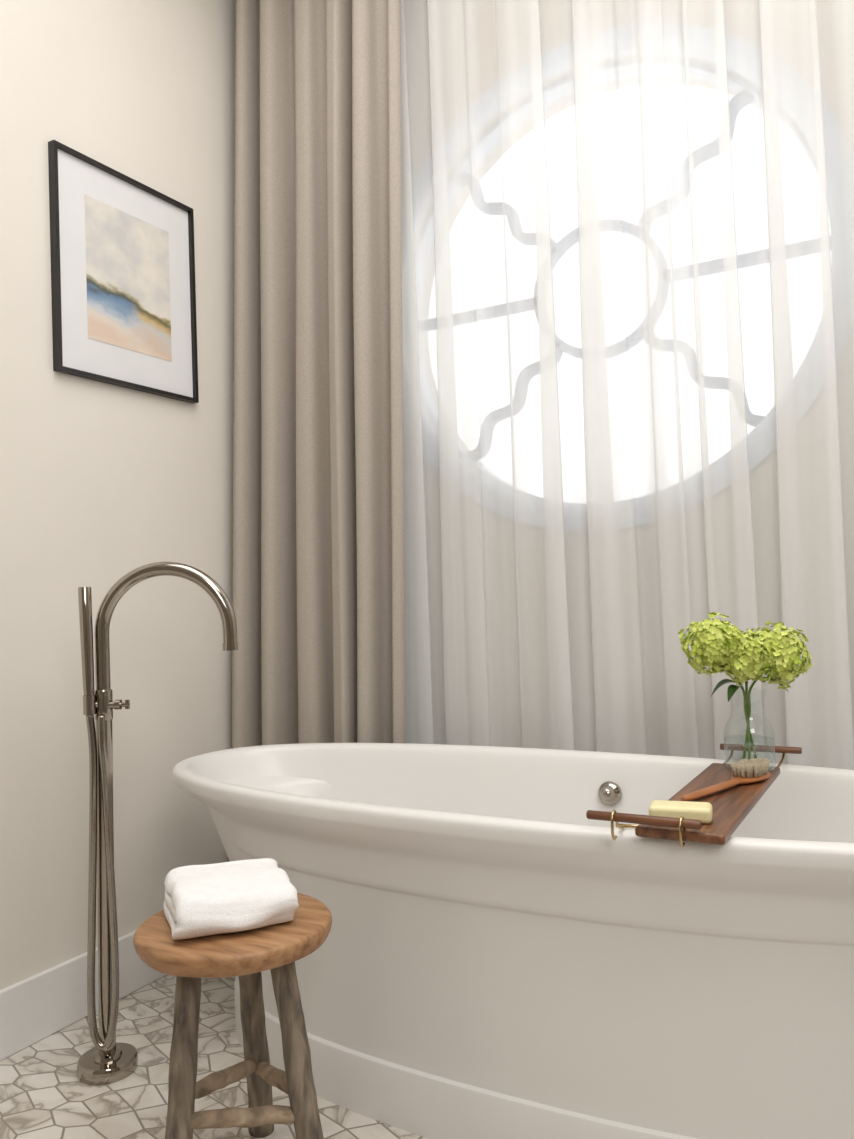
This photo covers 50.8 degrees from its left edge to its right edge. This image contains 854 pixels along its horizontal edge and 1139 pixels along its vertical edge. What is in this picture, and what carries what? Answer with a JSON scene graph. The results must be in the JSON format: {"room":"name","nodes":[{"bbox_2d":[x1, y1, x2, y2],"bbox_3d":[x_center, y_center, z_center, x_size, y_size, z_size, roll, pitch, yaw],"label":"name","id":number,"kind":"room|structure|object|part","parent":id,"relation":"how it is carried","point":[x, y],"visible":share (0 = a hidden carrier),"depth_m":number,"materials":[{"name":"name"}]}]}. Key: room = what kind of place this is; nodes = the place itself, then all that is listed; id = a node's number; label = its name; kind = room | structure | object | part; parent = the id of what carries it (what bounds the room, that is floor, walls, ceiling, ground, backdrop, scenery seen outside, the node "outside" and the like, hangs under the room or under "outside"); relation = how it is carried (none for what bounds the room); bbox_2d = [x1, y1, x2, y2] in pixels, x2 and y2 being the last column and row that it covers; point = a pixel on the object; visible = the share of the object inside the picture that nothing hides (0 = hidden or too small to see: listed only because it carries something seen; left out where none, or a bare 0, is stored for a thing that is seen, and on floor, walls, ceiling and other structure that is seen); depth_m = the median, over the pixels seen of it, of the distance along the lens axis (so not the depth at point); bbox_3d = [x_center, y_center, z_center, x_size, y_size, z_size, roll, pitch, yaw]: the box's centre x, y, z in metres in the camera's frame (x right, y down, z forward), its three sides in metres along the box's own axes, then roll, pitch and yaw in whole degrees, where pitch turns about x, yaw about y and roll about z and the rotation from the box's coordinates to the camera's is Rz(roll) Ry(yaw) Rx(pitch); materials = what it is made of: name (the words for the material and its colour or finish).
{"room":"bathroom","nodes":[
{"label":"bathroom","id":0,"kind":"room"},
{"bbox_2d":[0,0,235,989],"bbox_3d":[-1.468,-0.459,1.349,0.100,3.100,4.100,-3,-2,29],"label":"wall","id":1,"kind":"structure","parent":0,"point":[100,482],"depth_m":2.35,"materials":[{"name":"paint"}]},
{"bbox_2d":[0,930,166,1060],"bbox_3d":[-1.390,1.011,1.233,0.016,0.150,3.800,-3,-2,29],"label":"baseboard","id":2,"kind":"structure","parent":1,"relation":"attached to","point":[40,1005],"depth_m":2.12,"materials":[{"name":"white paint"}]},
{"bbox_2d":[48,140,198,403],"bbox_3d":[-0.804,-0.775,2.430,0.022,0.573,0.481,-3,-2,29],"label":"framed picture","id":3,"kind":"object","parent":1,"relation":"attached to","point":[123,288],"visible":1,"depth_m":2.40},
{"bbox_2d":[84,194,171,361],"bbox_3d":[-0.803,-0.778,2.434,0.002,0.373,0.290,-3,-2,29],"label":"print","id":4,"kind":"object","parent":3,"relation":"attached to","point":[128,252],"depth_m":2.42},
{"bbox_2d":[0,975,427,1138],"bbox_3d":[0.185,1.056,0.403,3.768,0.100,4.100,-3,-2,29],"label":"floor","id":5,"kind":"structure","parent":0,"point":[42,1095],"depth_m":1.88,"materials":[{"name":"tile"}]},
{"bbox_2d":[77,562,237,1084],"bbox_3d":[-0.590,0.530,1.942,0.365,1.095,0.125,-2,-2,9],"label":"faucet","id":6,"kind":"object","parent":5,"relation":"on","point":[109,1061],"visible":1,"depth_m":1.94,"materials":[{"name":"silver metal"}]},
{"bbox_3d":[-0.660,0.295,1.966,0.019,0.020,0.011,-2,-2,0],"label":"handle","id":7,"kind":"part","parent":6,"relation":"part of","materials":[{"name":"silver metal"}]},
{"bbox_3d":[-0.573,0.120,1.972,0.312,0.275,0.034,-2,-2,-1],"label":"spout","id":8,"kind":"part","parent":6,"relation":"part of","materials":[{"name":"silver metal"}]},
{"bbox_2d":[133,893,331,1138],"bbox_3d":[-0.326,0.833,1.554,0.333,0.450,0.332,-1,-2,-30],"label":"stool","id":9,"kind":"object","parent":5,"relation":"on","point":[276,948],"visible":0.92,"depth_m":1.48,"materials":[{"name":"brown wood"}]},
{"bbox_3d":[-0.401,0.846,1.467,0.047,0.424,0.119,-3,-2,19],"label":"leg","id":10,"kind":"part","parent":9,"relation":"part of","materials":[{"name":"brown wood"}]},
{"bbox_2d":[163,858,298,939],"bbox_3d":[-0.348,0.571,1.580,0.212,0.075,0.229,-1,-2,-22],"label":"folded towel","id":11,"kind":"object","parent":9,"relation":"on","point":[241,895],"visible":1,"depth_m":1.51,"materials":[{"name":"fabric"}]},
{"bbox_3d":[-0.332,0.626,1.559,0.333,0.036,0.334,-3,-2,29],"label":"seat","id":12,"kind":"part","parent":9,"relation":"part of","materials":[{"name":"brown wood"}]},
{"bbox_3d":[-0.321,0.850,1.675,0.049,0.422,0.113,-2,-2,0],"label":"leg","id":13,"kind":"part","parent":9,"relation":"part of","materials":[{"name":"brown wood"}]},
{"bbox_3d":[-0.211,0.840,1.493,0.120,0.423,0.051,-3,-2,29],"label":"leg","id":14,"kind":"part","parent":9,"relation":"part of","materials":[{"name":"brown wood"}]},
{"bbox_2d":[172,743,853,1138],"bbox_3d":[0.258,0.740,1.859,1.930,0.611,0.705,-3,-2,29],"label":"bathtub","id":15,"kind":"object","parent":5,"relation":"on","point":[492,963],"visible":0.89,"depth_m":1.58,"materials":[{"name":"ceramic"}]},
{"bbox_2d":[586,743,801,846],"bbox_3d":[0.527,0.402,1.676,0.212,0.047,0.710,-3,-2,32],"label":"caddy","id":16,"kind":"object","parent":15,"relation":"on","point":[731,806],"visible":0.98,"depth_m":1.46,"materials":[{"name":"brown wood"}]},
{"bbox_3d":[0.335,0.388,1.397,0.178,0.014,0.014,-3,-2,29],"label":"dowel handle","id":17,"kind":"part","parent":16,"relation":"part of","materials":[{"name":"brown wood"}]},
{"bbox_2d":[649,800,712,823],"bbox_3d":[0.404,0.386,1.433,0.096,0.025,0.052,-3,-2,19],"label":"soap bar","id":18,"kind":"object","parent":16,"relation":"on","point":[702,811],"visible":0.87,"depth_m":1.41,"materials":[{"name":"yellow wax"}]},
{"bbox_2d":[681,758,770,800],"bbox_3d":[0.545,0.381,1.638,0.288,0.036,0.055,0,-2,-43],"label":"bath brush","id":19,"kind":"object","parent":16,"relation":"on","point":[745,771],"visible":1,"depth_m":1.67,"materials":[{"name":"brown wood"}]},
{"bbox_3d":[0.545,0.393,1.637,0.288,0.013,0.055,0,-2,-43],"label":"brush handle","id":20,"kind":"part","parent":19,"relation":"part of","materials":[{"name":"brown wood"}]},
{"bbox_3d":[0.640,0.405,1.925,0.006,0.024,0.149,-3,-2,29],"label":"rail rod","id":21,"kind":"part","parent":16,"relation":"part of","materials":[{"name":"gold metal"}]},
{"bbox_2d":[723,690,775,771],"bbox_3d":[0.646,0.321,1.806,0.097,0.160,0.097,-3,-2,29],"label":"vase","id":22,"kind":"object","parent":16,"relation":"on","point":[765,690],"visible":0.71,"depth_m":1.79,"materials":[{"name":"clear glass"}]},
{"bbox_2d":[678,612,756,757],"bbox_3d":[0.579,0.238,1.798,0.141,0.307,0.139,-3,-2,29],"label":"hydrangea","id":23,"kind":"object","parent":22,"relation":"in","point":[710,642],"visible":0.93,"depth_m":1.77,"materials":[{"name":"green plant"}]},
{"bbox_3d":[0.619,0.270,1.803,0.084,0.241,0.007,-2,-2,-9],"label":"stem","id":24,"kind":"part","parent":23,"relation":"part of","materials":[{"name":"green plant"}]},
{"bbox_2d":[720,628,774,759],"bbox_3d":[0.638,0.253,1.782,0.119,0.272,0.123,-3,-2,29],"label":"hydrangea","id":25,"kind":"object","parent":22,"relation":"in","point":[748,663],"visible":0.64,"depth_m":1.75,"materials":[{"name":"green plant"}]},
{"bbox_3d":[0.641,0.281,1.799,0.006,0.216,0.030,-3,-2,19],"label":"stem","id":26,"kind":"part","parent":25,"relation":"part of","materials":[{"name":"green plant"}]},
{"bbox_2d":[742,620,815,758],"bbox_3d":[0.705,0.245,1.799,0.147,0.285,0.142,-3,-2,29],"label":"hydrangea","id":27,"kind":"object","parent":22,"relation":"in","point":[784,646],"visible":0.7,"depth_m":1.76,"materials":[{"name":"green plant"}]},
{"bbox_3d":[0.667,0.280,1.804,0.077,0.218,0.006,-2,-2,8],"label":"stem","id":28,"kind":"part","parent":27,"relation":"part of","materials":[{"name":"green plant"}]},
{"bbox_3d":[0.726,0.390,1.958,0.168,0.014,0.014,-3,-2,29],"label":"dowel handle","id":29,"kind":"part","parent":16,"relation":"part of","materials":[{"name":"brown wood"}]},
{"bbox_3d":[0.733,0.401,1.873,0.006,0.024,0.149,-3,-2,29],"label":"rail rod","id":30,"kind":"part","parent":16,"relation":"part of","materials":[{"name":"gold metal"}]},
{"bbox_2d":[478,0,729,748],"bbox_3d":[1.081,-0.526,2.139,3.568,3.100,0.180,-3,-2,29],"label":"wall","id":31,"kind":"structure","parent":0,"point":[485,12],"depth_m":2.47,"materials":[{"name":"paint"}]},
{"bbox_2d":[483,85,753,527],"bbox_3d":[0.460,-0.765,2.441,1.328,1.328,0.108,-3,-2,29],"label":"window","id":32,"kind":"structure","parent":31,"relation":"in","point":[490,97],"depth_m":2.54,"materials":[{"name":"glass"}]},
{"bbox_3d":[0.472,-0.764,2.462,1.200,1.200,0.060,-3,-2,29],"label":"frame","id":33,"kind":"part","parent":32,"relation":"part of","materials":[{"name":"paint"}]},
{"bbox_3d":[0.072,-2.140,0.496,3.768,0.100,4.100,-3,-2,29],"label":"ceiling","id":34,"kind":"structure","parent":0,"visible":0},
{"bbox_3d":[0.935,-2.066,2.021,3.548,0.020,0.165,-3,-2,29],"label":"trim","id":35,"kind":"structure","parent":34,"relation":"attached to","visible":0},
{"bbox_2d":[232,0,405,747],"bbox_3d":[-0.309,-0.456,2.655,0.622,3.063,0.182,-3,-2,22],"label":"curtain","id":36,"kind":"object","parent":35,"relation":"hanging from","point":[318,597],"visible":0.77,"depth_m":2.65,"materials":[{"name":"beige fabric"}]},
{"bbox_2d":[401,0,853,769],"bbox_3d":[0.794,-0.509,2.150,2.180,3.063,0.066,-3,-2,29],"label":"sheer curtain","id":37,"kind":"object","parent":35,"relation":"hanging from","point":[587,339],"visible":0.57,"depth_m":2.30,"materials":[{"name":"white fabric"}]}
]}

